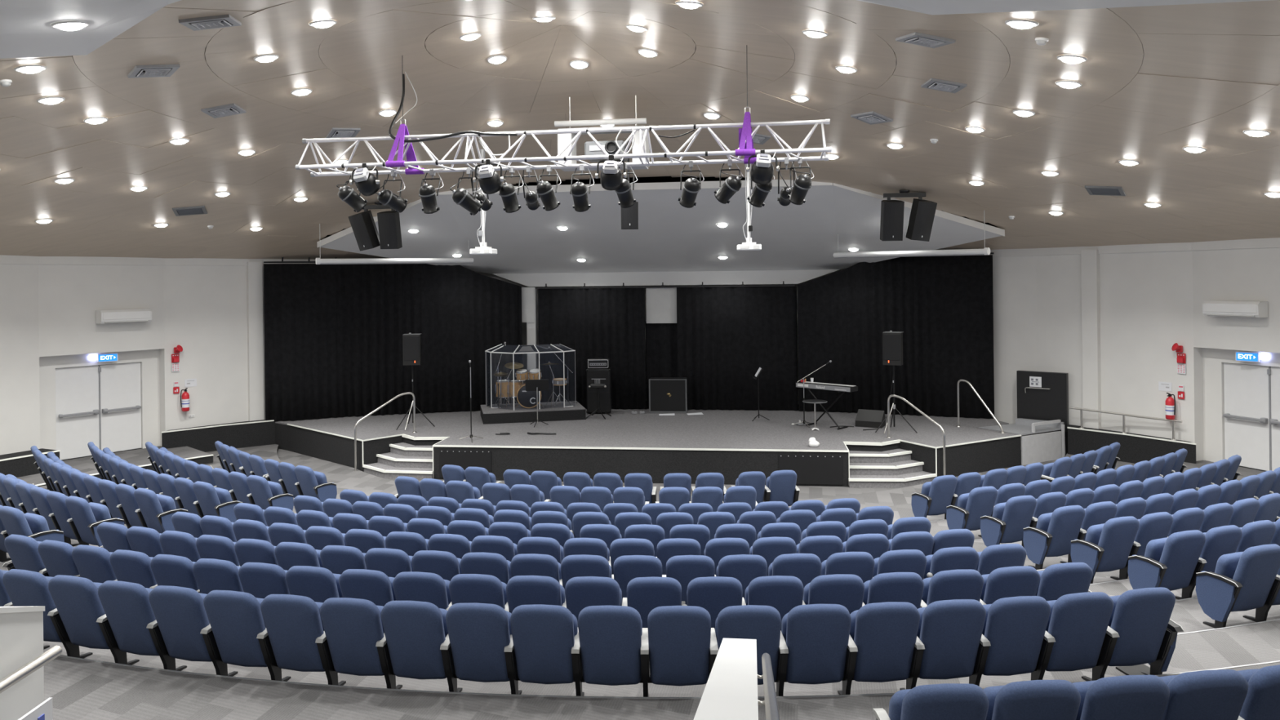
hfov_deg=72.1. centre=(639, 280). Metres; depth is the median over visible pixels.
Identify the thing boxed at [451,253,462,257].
recessed light
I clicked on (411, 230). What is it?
recessed light
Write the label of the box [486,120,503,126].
recessed light
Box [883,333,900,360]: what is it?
grille
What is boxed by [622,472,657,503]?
chair
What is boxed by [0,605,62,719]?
balustrade
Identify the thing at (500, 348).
shield
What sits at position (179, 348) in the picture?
fire alarm horn
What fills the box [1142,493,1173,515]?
chair
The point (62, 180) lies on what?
recessed light
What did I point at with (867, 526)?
chair
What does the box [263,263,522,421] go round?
stage curtain
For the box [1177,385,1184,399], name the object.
safety sign
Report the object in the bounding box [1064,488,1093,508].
chair
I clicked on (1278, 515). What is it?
chair
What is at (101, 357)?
exit sign
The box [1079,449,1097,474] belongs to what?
chair
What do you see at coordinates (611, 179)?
stage light
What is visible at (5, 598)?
chair
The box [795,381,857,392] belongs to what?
keyboard
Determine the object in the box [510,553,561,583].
chair
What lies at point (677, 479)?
chair
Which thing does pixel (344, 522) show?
chair
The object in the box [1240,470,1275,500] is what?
chair
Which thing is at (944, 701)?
chair
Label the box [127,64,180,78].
ceiling vent
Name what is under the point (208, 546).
chair
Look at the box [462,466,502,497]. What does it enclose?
chair
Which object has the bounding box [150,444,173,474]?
chair
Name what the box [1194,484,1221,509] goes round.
chair
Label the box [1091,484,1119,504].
chair
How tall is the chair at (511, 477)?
0.849 m
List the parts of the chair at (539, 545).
seat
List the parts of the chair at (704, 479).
backrest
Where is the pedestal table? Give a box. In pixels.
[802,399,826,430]
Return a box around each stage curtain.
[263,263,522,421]
[537,288,645,408]
[645,321,677,408]
[676,286,798,410]
[797,254,994,418]
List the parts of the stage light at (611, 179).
label plate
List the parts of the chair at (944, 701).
armrest, seat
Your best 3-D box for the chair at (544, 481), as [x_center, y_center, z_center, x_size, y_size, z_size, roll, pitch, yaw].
[-1.620,3.704,15.358,0.580,0.849,0.465,-1,0,14]
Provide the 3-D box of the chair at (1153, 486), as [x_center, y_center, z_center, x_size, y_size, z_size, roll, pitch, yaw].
[7.391,3.279,12.956,0.540,0.849,0.465,-1,0,-29]
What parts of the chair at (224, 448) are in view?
backrest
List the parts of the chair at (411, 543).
seat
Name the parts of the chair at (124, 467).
backrest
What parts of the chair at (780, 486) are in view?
seat, armrest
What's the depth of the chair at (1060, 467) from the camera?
15.32 m
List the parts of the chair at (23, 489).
backrest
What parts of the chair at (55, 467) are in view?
backrest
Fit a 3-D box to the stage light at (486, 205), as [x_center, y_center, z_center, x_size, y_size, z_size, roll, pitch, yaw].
[-2.083,-1.200,11.591,0.240,0.540,0.369,-1,0,7]
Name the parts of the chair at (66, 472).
backrest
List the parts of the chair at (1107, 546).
panel, armrest, seat, backrest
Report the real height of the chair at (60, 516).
0.849 m
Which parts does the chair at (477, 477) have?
backrest, seat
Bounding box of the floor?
[0,444,1279,719]
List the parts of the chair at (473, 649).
armrest, seat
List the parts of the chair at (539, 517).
seat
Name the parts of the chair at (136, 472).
backrest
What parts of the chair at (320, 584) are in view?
seat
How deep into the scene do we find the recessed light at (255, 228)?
19.27 m
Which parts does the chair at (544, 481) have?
seat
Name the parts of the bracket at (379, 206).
cross arm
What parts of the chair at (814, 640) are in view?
armrest, seat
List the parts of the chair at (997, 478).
seat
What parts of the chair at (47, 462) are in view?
backrest, seat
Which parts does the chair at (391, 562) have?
seat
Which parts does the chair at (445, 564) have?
seat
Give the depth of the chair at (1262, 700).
5.03 m
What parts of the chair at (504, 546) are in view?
seat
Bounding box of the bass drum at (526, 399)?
[514,382,543,408]
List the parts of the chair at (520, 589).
armrest, seat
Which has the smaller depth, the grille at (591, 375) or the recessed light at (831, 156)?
the recessed light at (831, 156)
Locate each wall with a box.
[0,263,479,454]
[480,267,847,404]
[991,247,1279,449]
[1065,424,1196,463]
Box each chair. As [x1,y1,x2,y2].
[0,472,26,506]
[0,474,17,506]
[0,506,24,562]
[0,506,64,542]
[0,568,11,606]
[1,534,45,572]
[2,568,62,649]
[3,476,36,511]
[15,481,50,513]
[30,445,55,488]
[30,486,68,529]
[33,449,59,491]
[37,453,65,491]
[38,539,79,577]
[43,457,72,492]
[46,491,79,546]
[47,574,109,658]
[50,462,80,496]
[59,466,88,496]
[65,495,124,546]
[71,471,102,502]
[71,544,116,582]
[83,475,117,504]
[87,441,111,479]
[90,445,115,479]
[95,448,120,479]
[96,580,159,665]
[97,479,125,524]
[97,521,131,552]
[101,453,128,483]
[109,457,134,484]
[110,549,156,588]
[115,483,142,528]
[118,461,146,486]
[125,526,164,557]
[129,465,159,489]
[133,488,187,533]
[142,469,162,493]
[145,441,167,473]
[146,585,212,671]
[149,554,199,591]
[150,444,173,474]
[155,448,179,474]
[157,473,179,509]
[160,530,200,562]
[164,453,187,478]
[171,511,203,537]
[173,456,199,478]
[173,477,199,516]
[184,460,201,483]
[192,480,242,522]
[192,558,244,594]
[195,534,239,565]
[196,463,216,486]
[200,515,237,542]
[200,590,267,676]
[211,467,233,501]
[214,440,235,471]
[220,444,241,472]
[227,447,251,473]
[228,471,250,503]
[232,519,271,543]
[233,502,267,526]
[234,538,278,566]
[238,451,264,476]
[238,562,289,598]
[246,475,293,511]
[248,454,268,479]
[256,594,324,681]
[263,506,298,526]
[264,458,284,493]
[267,522,306,546]
[274,542,322,570]
[278,462,299,497]
[285,565,342,602]
[293,495,324,513]
[294,465,337,502]
[296,510,333,530]
[304,525,346,550]
[315,597,384,685]
[320,545,366,574]
[322,498,352,517]
[332,512,368,533]
[338,568,395,606]
[339,488,369,505]
[344,528,386,553]
[351,501,384,519]
[364,547,413,577]
[368,492,397,507]
[368,515,408,536]
[375,600,448,688]
[383,503,417,523]
[385,531,429,555]
[392,571,451,609]
[394,475,422,498]
[396,494,427,511]
[406,518,447,539]
[411,550,462,581]
[417,506,454,525]
[419,478,448,501]
[427,496,461,513]
[427,533,471,559]
[440,602,516,692]
[441,464,466,484]
[445,480,483,503]
[445,573,507,610]
[447,520,488,541]
[453,507,493,528]
[460,552,511,584]
[461,498,496,516]
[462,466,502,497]
[471,535,517,561]
[481,482,511,506]
[488,521,530,545]
[493,509,532,530]
[495,500,531,517]
[502,469,532,488]
[503,604,577,694]
[504,575,565,613]
[510,484,551,507]
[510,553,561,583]
[516,537,564,564]
[530,471,564,502]
[530,501,567,517]
[530,523,573,546]
[531,511,571,529]
[550,485,582,510]
[559,554,611,589]
[562,576,622,621]
[563,471,593,493]
[563,537,609,560]
[566,502,602,530]
[569,511,611,537]
[571,604,643,696]
[579,524,622,556]
[580,486,613,512]
[593,472,622,500]
[603,502,637,525]
[608,537,654,574]
[611,555,662,600]
[613,486,649,512]
[614,511,652,538]
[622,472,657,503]
[622,576,681,627]
[624,524,664,556]
[640,605,711,697]
[641,502,675,524]
[655,486,689,511]
[656,511,693,538]
[656,537,701,574]
[660,472,691,501]
[662,555,715,604]
[669,524,710,555]
[678,502,712,524]
[681,576,742,633]
[688,486,723,511]
[691,472,726,502]
[697,511,735,539]
[703,537,749,576]
[709,604,781,684]
[714,523,756,548]
[714,554,767,600]
[716,502,751,523]
[722,485,757,511]
[730,471,765,503]
[737,511,776,540]
[742,575,804,622]
[749,537,796,576]
[752,501,789,519]
[757,522,801,545]
[763,470,799,506]
[768,553,822,587]
[776,509,816,534]
[776,604,851,696]
[789,499,825,516]
[795,535,843,563]
[800,520,846,542]
[802,573,864,613]
[816,507,856,527]
[820,551,875,582]
[824,497,860,513]
[837,601,919,694]
[842,533,888,559]
[844,519,888,541]
[856,506,893,524]
[862,572,924,608]
[872,549,926,579]
[872,683,988,719]
[887,516,931,539]
[888,531,933,555]
[899,599,986,689]
[911,475,957,517]
[920,568,983,608]
[923,546,978,579]
[932,528,974,554]
[944,471,981,519]
[946,486,997,530]
[968,595,1050,686]
[976,543,1026,574]
[977,483,1025,537]
[978,468,1008,489]
[979,565,1039,604]
[980,495,1036,546]
[982,680,1080,719]
[1004,465,1026,484]
[1022,462,1044,485]
[1022,491,1066,547]
[1022,505,1084,569]
[1023,479,1051,498]
[1031,591,1113,679]
[1035,562,1093,600]
[1040,456,1071,482]
[1048,475,1075,494]
[1060,501,1116,563]
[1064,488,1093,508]
[1066,453,1085,478]
[1070,515,1139,583]
[1072,471,1097,490]
[1072,675,1169,719]
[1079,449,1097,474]
[1081,586,1184,681]
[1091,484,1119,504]
[1093,445,1111,474]
[1093,468,1116,490]
[1095,442,1119,469]
[1110,511,1173,580]
[1113,464,1134,486]
[1114,497,1146,519]
[1115,480,1143,504]
[1127,529,1205,591]
[1131,460,1151,482]
[1140,475,1164,499]
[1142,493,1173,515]
[1146,456,1164,479]
[1159,452,1177,478]
[1159,669,1248,719]
[1160,471,1184,495]
[1161,448,1187,473]
[1167,507,1204,537]
[1168,488,1199,514]
[1174,524,1242,599]
[1179,467,1201,490]
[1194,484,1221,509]
[1195,463,1217,490]
[1195,543,1279,628]
[1198,458,1230,485]
[1199,502,1233,533]
[1212,454,1241,483]
[1217,479,1242,504]
[1227,497,1259,527]
[1235,475,1260,501]
[1235,520,1275,552]
[1237,664,1279,719]
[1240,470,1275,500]
[1242,567,1279,622]
[1253,493,1279,522]
[1256,466,1279,493]
[1270,518,1279,546]
[1275,510,1279,521]
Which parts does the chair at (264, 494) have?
backrest, seat, armrest, panel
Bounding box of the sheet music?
[755,367,761,377]
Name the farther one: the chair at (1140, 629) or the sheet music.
the sheet music
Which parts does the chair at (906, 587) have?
seat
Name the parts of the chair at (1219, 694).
seat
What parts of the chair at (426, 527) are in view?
seat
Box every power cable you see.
[388,74,517,142]
[395,71,417,124]
[479,135,510,155]
[495,432,510,435]
[527,432,555,435]
[615,128,635,154]
[654,129,694,137]
[830,425,853,427]
[862,377,893,430]
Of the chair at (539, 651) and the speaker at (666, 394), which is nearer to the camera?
the chair at (539, 651)
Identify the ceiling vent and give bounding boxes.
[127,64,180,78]
[172,205,207,216]
[178,14,241,31]
[200,103,246,118]
[325,128,360,137]
[752,133,771,144]
[850,111,893,124]
[895,31,955,48]
[920,78,967,93]
[1084,185,1125,195]
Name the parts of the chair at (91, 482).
backrest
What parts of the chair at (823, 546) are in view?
seat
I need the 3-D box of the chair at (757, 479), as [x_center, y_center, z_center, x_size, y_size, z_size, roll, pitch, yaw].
[1.873,3.665,15.129,0.540,0.849,0.465,-1,0,-6]
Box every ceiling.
[0,0,1279,259]
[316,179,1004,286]
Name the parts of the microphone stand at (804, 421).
boom arm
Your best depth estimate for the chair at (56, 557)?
8.74 m
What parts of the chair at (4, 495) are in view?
backrest, seat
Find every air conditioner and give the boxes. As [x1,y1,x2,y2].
[96,308,151,324]
[1202,300,1268,317]
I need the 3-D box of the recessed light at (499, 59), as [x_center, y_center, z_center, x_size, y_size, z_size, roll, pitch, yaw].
[-1.993,-3.079,12.273,0.272,0.081,0.278,-1,0,45]
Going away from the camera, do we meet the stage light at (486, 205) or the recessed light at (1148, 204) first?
the stage light at (486, 205)
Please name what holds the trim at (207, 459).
attached to the wall at (46, 310)
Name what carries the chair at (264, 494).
on the floor
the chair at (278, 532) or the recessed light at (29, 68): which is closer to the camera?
the recessed light at (29, 68)
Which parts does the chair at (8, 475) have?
seat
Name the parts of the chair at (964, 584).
armrest, seat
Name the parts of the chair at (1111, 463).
backrest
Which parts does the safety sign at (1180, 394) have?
white plate, red plate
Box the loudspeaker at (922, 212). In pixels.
[905,198,937,241]
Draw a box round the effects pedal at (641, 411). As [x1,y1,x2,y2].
[631,410,644,413]
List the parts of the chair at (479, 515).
seat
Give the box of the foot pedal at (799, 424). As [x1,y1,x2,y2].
[791,420,804,425]
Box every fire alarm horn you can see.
[173,345,182,353]
[1171,342,1182,352]
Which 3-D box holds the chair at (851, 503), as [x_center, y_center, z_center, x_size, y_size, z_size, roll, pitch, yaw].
[2.809,3.429,12.353,0.611,0.849,0.510,-1,0,-9]
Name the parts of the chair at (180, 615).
armrest, seat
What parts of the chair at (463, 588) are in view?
seat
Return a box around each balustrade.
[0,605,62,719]
[693,638,780,719]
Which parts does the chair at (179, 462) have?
backrest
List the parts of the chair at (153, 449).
backrest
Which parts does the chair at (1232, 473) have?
backrest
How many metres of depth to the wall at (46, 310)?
20.23 m
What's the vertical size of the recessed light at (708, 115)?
0.081 m
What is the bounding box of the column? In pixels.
[521,287,537,379]
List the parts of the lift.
platform plate, panel, panel, toe rail, corner post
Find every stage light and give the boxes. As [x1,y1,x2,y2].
[336,171,367,212]
[349,163,380,195]
[375,170,407,213]
[418,168,443,213]
[449,168,483,215]
[471,168,493,210]
[472,159,503,194]
[498,166,523,213]
[521,165,540,210]
[536,164,561,211]
[569,164,594,212]
[595,155,626,190]
[614,163,637,208]
[678,160,704,208]
[714,159,743,204]
[746,150,779,184]
[746,174,774,207]
[777,157,796,206]
[786,157,813,204]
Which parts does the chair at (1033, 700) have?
seat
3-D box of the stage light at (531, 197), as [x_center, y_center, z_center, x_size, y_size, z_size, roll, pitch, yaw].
[-1.405,-1.206,11.507,0.245,0.548,0.365,-1,0,7]
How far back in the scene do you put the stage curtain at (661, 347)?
23.62 m
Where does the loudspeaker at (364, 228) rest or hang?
hanging from the bracket at (379, 206)
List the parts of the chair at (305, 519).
seat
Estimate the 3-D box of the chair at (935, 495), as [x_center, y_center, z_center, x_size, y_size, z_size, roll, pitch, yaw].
[4.776,3.533,14.224,0.571,0.849,0.510,-1,0,-20]
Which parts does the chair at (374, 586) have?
seat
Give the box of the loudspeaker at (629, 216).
[620,201,638,229]
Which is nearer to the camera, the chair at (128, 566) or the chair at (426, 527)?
the chair at (128, 566)
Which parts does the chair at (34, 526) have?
backrest, seat, armrest, panel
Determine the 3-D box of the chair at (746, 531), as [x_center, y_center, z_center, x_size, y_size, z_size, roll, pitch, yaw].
[1.101,3.253,10.422,0.540,0.849,0.465,-1,0,-1]
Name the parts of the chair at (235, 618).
armrest, seat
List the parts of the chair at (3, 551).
backrest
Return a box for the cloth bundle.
[808,437,819,447]
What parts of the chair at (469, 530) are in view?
seat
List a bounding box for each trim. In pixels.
[0,254,315,266]
[35,454,213,485]
[36,455,213,486]
[58,654,1279,698]
[246,262,264,421]
[648,618,1279,662]
[990,237,1279,257]
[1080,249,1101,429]
[1089,578,1128,585]
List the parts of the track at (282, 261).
rail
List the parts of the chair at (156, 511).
backrest, seat, armrest, panel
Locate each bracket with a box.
[361,201,395,211]
[626,140,629,182]
[883,190,925,199]
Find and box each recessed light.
[13,64,46,73]
[35,218,53,223]
[36,96,65,104]
[50,20,89,31]
[53,177,74,183]
[83,116,107,124]
[129,186,147,191]
[153,222,168,227]
[168,137,189,144]
[214,191,231,196]
[237,149,255,155]
[248,226,262,231]
[253,53,278,62]
[290,88,312,95]
[293,196,307,201]
[308,19,337,27]
[334,159,348,164]
[378,109,396,115]
[407,228,419,233]
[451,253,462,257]
[459,32,481,40]
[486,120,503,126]
[487,54,506,63]
[532,16,555,22]
[556,226,568,230]
[569,59,588,69]
[576,257,586,262]
[600,124,614,127]
[626,24,648,31]
[638,48,657,57]
[675,0,703,8]
[703,112,720,119]
[715,222,728,227]
[717,255,728,259]
[790,94,809,102]
[802,29,827,38]
[826,153,839,159]
[835,65,857,73]
[847,247,859,251]
[886,142,903,148]
[964,126,985,133]
[968,180,984,185]
[1004,19,1039,29]
[1013,109,1035,116]
[1040,170,1059,176]
[1048,210,1063,215]
[1055,80,1082,88]
[1057,54,1087,63]
[1118,160,1139,165]
[1143,202,1161,207]
[1182,146,1206,152]
[1243,128,1271,136]
[1263,191,1279,197]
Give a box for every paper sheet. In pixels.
[658,413,675,415]
[686,412,703,414]
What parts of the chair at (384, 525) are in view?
seat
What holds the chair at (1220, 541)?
on the floor
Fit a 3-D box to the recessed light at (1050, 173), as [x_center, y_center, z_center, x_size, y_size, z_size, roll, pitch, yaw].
[6.802,-1.778,14.589,0.272,0.081,0.278,-1,0,-15]
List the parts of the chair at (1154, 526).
armrest, backrest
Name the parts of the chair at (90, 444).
backrest, seat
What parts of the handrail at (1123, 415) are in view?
post, post, post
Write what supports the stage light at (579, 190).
hanging from the lighting truss
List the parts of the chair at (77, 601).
armrest, seat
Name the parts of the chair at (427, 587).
seat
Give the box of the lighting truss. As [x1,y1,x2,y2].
[295,119,831,177]
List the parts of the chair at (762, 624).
armrest, seat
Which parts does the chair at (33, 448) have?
backrest, seat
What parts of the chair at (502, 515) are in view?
seat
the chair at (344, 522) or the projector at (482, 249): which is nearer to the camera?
the chair at (344, 522)
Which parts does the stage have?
vent panel, vent panel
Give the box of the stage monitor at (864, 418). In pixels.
[855,408,885,428]
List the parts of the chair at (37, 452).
backrest, seat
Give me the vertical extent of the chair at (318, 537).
0.849 m
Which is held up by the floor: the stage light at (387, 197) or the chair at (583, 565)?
the chair at (583, 565)
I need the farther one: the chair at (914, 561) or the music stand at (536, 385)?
the music stand at (536, 385)
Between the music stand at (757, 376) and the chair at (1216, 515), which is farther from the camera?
the music stand at (757, 376)
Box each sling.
[385,55,424,174]
[735,44,756,164]
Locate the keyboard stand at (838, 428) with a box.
[806,388,848,429]
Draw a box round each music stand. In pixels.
[524,379,549,426]
[751,367,769,421]
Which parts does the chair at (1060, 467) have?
seat, armrest, backrest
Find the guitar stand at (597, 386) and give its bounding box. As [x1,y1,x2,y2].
[586,378,611,419]
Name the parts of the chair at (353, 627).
armrest, seat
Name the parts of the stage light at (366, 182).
label plate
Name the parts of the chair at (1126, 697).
seat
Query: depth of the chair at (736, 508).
11.96 m
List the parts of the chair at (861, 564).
seat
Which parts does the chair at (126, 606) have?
armrest, seat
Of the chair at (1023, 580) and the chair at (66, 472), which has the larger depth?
the chair at (66, 472)
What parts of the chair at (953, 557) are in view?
seat, armrest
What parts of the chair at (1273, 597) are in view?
backrest, armrest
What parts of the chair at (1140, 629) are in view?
armrest, seat, floor plate, backrest, panel, armrest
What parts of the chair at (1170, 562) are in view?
panel, armrest, seat, backrest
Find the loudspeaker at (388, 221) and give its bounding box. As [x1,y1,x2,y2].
[377,210,402,248]
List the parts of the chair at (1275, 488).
backrest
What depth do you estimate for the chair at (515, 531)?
10.39 m
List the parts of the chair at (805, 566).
seat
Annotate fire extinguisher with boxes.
[180,387,189,411]
[1164,392,1175,419]
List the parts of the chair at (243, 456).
backrest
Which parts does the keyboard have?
panel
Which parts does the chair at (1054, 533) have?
panel, armrest, seat, backrest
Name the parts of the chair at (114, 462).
backrest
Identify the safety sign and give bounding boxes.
[173,381,179,393]
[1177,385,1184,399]
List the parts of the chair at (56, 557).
armrest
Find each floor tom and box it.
[495,379,512,407]
[509,379,522,406]
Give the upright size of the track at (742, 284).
0.140 m
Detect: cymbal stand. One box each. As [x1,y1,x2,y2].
[493,370,511,408]
[502,362,523,408]
[540,361,563,406]
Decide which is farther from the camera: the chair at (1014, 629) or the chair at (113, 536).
the chair at (113, 536)
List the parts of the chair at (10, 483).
backrest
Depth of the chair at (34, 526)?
10.64 m
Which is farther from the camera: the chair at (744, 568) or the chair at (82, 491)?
the chair at (82, 491)
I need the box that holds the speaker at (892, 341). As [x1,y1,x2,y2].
[875,330,917,433]
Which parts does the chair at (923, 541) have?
seat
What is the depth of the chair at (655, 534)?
10.23 m
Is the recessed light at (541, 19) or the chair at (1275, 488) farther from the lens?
the chair at (1275, 488)
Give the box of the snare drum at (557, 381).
[551,377,568,406]
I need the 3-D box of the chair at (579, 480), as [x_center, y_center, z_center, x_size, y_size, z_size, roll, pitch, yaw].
[-1.073,3.697,15.240,0.540,0.849,0.465,-1,0,10]
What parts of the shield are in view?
acrylic panel, acrylic panel, acrylic panel, acrylic panel, acrylic panel, acrylic panel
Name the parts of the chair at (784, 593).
armrest, seat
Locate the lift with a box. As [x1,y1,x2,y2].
[977,370,1068,465]
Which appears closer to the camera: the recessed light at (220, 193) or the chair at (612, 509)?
the chair at (612, 509)
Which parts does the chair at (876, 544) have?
seat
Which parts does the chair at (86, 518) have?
backrest, seat, armrest, panel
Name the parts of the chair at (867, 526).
seat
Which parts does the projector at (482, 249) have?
mount plate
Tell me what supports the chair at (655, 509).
on the floor
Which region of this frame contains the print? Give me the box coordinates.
[1031,378,1038,385]
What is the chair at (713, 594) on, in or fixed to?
on the floor
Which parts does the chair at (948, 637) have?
armrest, seat, backrest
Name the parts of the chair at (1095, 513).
armrest, backrest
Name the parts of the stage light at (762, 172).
label plate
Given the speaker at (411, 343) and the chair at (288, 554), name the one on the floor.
the chair at (288, 554)
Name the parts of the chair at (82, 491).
backrest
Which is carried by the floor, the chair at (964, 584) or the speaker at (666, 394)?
the chair at (964, 584)
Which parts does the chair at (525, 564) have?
seat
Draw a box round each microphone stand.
[458,360,483,442]
[487,342,508,408]
[547,346,577,405]
[791,360,831,427]
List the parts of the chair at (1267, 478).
backrest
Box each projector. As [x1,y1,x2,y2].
[469,149,497,254]
[554,95,649,171]
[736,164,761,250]
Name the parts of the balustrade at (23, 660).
wall panel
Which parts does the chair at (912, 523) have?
seat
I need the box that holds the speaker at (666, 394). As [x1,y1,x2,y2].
[648,377,688,413]
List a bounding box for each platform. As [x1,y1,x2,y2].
[0,448,60,477]
[161,419,276,452]
[480,400,586,424]
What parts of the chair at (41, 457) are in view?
backrest, seat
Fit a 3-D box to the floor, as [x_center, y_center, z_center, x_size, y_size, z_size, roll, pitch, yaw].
[-0.944,3.841,11.515,29.124,1.480,29.124,-1,0,7]
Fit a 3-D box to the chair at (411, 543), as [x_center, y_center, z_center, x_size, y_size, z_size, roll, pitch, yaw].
[-2.584,3.204,9.925,0.540,0.849,0.465,-1,0,12]
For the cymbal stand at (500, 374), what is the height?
0.924 m
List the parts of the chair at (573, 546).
seat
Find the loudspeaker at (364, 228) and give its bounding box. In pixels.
[347,209,380,251]
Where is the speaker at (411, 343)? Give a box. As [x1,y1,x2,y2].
[395,333,435,430]
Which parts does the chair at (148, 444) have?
backrest, leg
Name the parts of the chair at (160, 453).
backrest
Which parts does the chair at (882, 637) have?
armrest, seat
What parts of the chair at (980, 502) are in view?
panel, armrest, seat, backrest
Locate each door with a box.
[39,348,164,460]
[1193,346,1279,471]
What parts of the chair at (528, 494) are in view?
seat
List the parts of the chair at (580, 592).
seat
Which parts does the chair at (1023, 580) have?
seat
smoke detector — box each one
[0,79,12,86]
[929,138,937,143]
[1035,37,1048,45]
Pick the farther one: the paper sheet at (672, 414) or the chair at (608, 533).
the paper sheet at (672, 414)
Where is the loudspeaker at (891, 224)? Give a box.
[880,200,904,240]
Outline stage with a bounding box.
[275,400,1021,488]
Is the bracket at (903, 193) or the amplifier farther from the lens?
the amplifier
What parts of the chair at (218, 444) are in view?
leg, backrest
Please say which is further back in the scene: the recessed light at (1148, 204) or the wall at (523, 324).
the wall at (523, 324)
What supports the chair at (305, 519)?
on the floor
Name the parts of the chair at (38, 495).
backrest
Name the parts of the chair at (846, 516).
seat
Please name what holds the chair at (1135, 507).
on the floor
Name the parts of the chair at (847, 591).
seat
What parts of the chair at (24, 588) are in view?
armrest, seat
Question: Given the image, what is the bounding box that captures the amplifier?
[586,358,609,368]
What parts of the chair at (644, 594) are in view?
armrest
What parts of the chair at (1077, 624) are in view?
armrest, seat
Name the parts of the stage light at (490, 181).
label plate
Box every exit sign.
[88,352,118,362]
[1235,351,1269,362]
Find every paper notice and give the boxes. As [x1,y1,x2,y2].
[184,378,196,387]
[1158,381,1172,391]
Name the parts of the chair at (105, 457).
backrest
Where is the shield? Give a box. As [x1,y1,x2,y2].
[484,343,575,410]
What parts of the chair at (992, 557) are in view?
seat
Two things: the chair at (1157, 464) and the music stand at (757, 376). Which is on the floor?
the chair at (1157, 464)
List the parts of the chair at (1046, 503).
backrest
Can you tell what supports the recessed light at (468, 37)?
in the ceiling at (1158, 78)
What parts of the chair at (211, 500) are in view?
backrest, seat, armrest, panel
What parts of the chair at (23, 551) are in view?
armrest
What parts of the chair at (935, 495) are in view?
panel, armrest, seat, backrest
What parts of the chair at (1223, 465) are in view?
backrest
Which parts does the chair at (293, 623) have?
armrest, seat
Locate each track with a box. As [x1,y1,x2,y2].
[263,257,337,262]
[535,280,795,288]
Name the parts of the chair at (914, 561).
seat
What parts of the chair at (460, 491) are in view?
seat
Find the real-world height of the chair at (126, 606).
0.849 m
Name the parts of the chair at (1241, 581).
panel, armrest, seat, backrest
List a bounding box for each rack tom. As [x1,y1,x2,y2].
[515,368,528,384]
[528,368,542,379]
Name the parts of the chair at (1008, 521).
panel, armrest, seat, backrest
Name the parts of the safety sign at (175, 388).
white plate, red plate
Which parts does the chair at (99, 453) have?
backrest, seat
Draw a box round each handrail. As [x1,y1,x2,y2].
[354,391,417,471]
[886,394,946,475]
[955,379,1004,433]
[1069,406,1182,439]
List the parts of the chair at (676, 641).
armrest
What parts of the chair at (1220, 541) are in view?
armrest, backrest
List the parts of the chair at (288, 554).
seat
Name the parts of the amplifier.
control panel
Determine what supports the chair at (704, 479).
on the floor
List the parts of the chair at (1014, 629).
armrest, seat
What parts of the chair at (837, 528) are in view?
seat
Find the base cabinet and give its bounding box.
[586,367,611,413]
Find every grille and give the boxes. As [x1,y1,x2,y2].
[348,213,373,250]
[403,336,419,360]
[471,249,489,253]
[587,371,608,391]
[587,391,608,411]
[651,381,684,410]
[740,244,759,248]
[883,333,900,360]
[911,201,936,240]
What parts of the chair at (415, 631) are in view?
armrest, seat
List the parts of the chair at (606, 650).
armrest, seat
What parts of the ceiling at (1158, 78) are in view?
panel, panel, panel, panel, panel, panel, panel, panel, panel, panel, panel, panel, panel, panel, panel, panel, panel, panel, panel, panel, panel, panel, panel, panel, panel, panel, panel, panel, panel, panel, panel, panel, panel, panel, panel, panel, panel, panel, panel, panel, panel, panel, panel, panel, panel, panel, panel, panel, panel, panel, panel, panel, panel, panel, panel, panel, panel, panel, panel, panel, panel, panel, panel, panel, panel, panel, panel, panel, panel, panel, panel, panel, panel, panel, panel, panel, panel, panel, panel, panel, panel, panel, panel, panel, panel, panel, panel, panel, panel, panel, panel, panel, panel, panel, panel, panel, panel, panel, panel, panel, panel, panel, panel, panel, panel, panel, panel, panel, panel, panel, panel, panel, panel, panel, panel, panel, panel, panel, panel, panel, panel, panel, panel, panel, panel, panel, panel, panel, panel, panel, panel, panel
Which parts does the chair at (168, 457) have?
backrest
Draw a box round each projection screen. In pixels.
[315,223,473,264]
[832,210,990,257]
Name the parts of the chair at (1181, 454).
backrest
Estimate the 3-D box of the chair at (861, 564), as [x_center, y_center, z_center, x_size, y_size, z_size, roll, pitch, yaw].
[2.009,3.043,8.676,0.540,0.849,0.465,-1,0,-4]
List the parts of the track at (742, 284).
rail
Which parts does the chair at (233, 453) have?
backrest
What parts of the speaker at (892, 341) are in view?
brace leg, plate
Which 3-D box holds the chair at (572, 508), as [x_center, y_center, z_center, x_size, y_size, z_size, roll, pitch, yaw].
[-0.773,3.469,12.261,0.540,0.849,0.465,-1,0,7]
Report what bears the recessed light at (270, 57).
in the ceiling at (1158, 78)
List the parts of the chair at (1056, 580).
seat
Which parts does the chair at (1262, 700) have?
seat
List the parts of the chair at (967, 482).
backrest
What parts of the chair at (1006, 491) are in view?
backrest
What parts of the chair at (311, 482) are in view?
backrest, seat, armrest, panel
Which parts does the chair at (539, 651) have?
armrest, seat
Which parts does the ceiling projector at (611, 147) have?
plate, drop rod, terminal panel, frame plate, drop rod, plate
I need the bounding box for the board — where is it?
[645,287,676,323]
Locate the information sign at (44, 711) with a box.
[17,697,53,719]
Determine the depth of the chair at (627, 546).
9.37 m
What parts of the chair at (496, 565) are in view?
seat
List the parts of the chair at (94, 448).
backrest, leg, seat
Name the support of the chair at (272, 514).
on the floor
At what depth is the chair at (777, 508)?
12.00 m

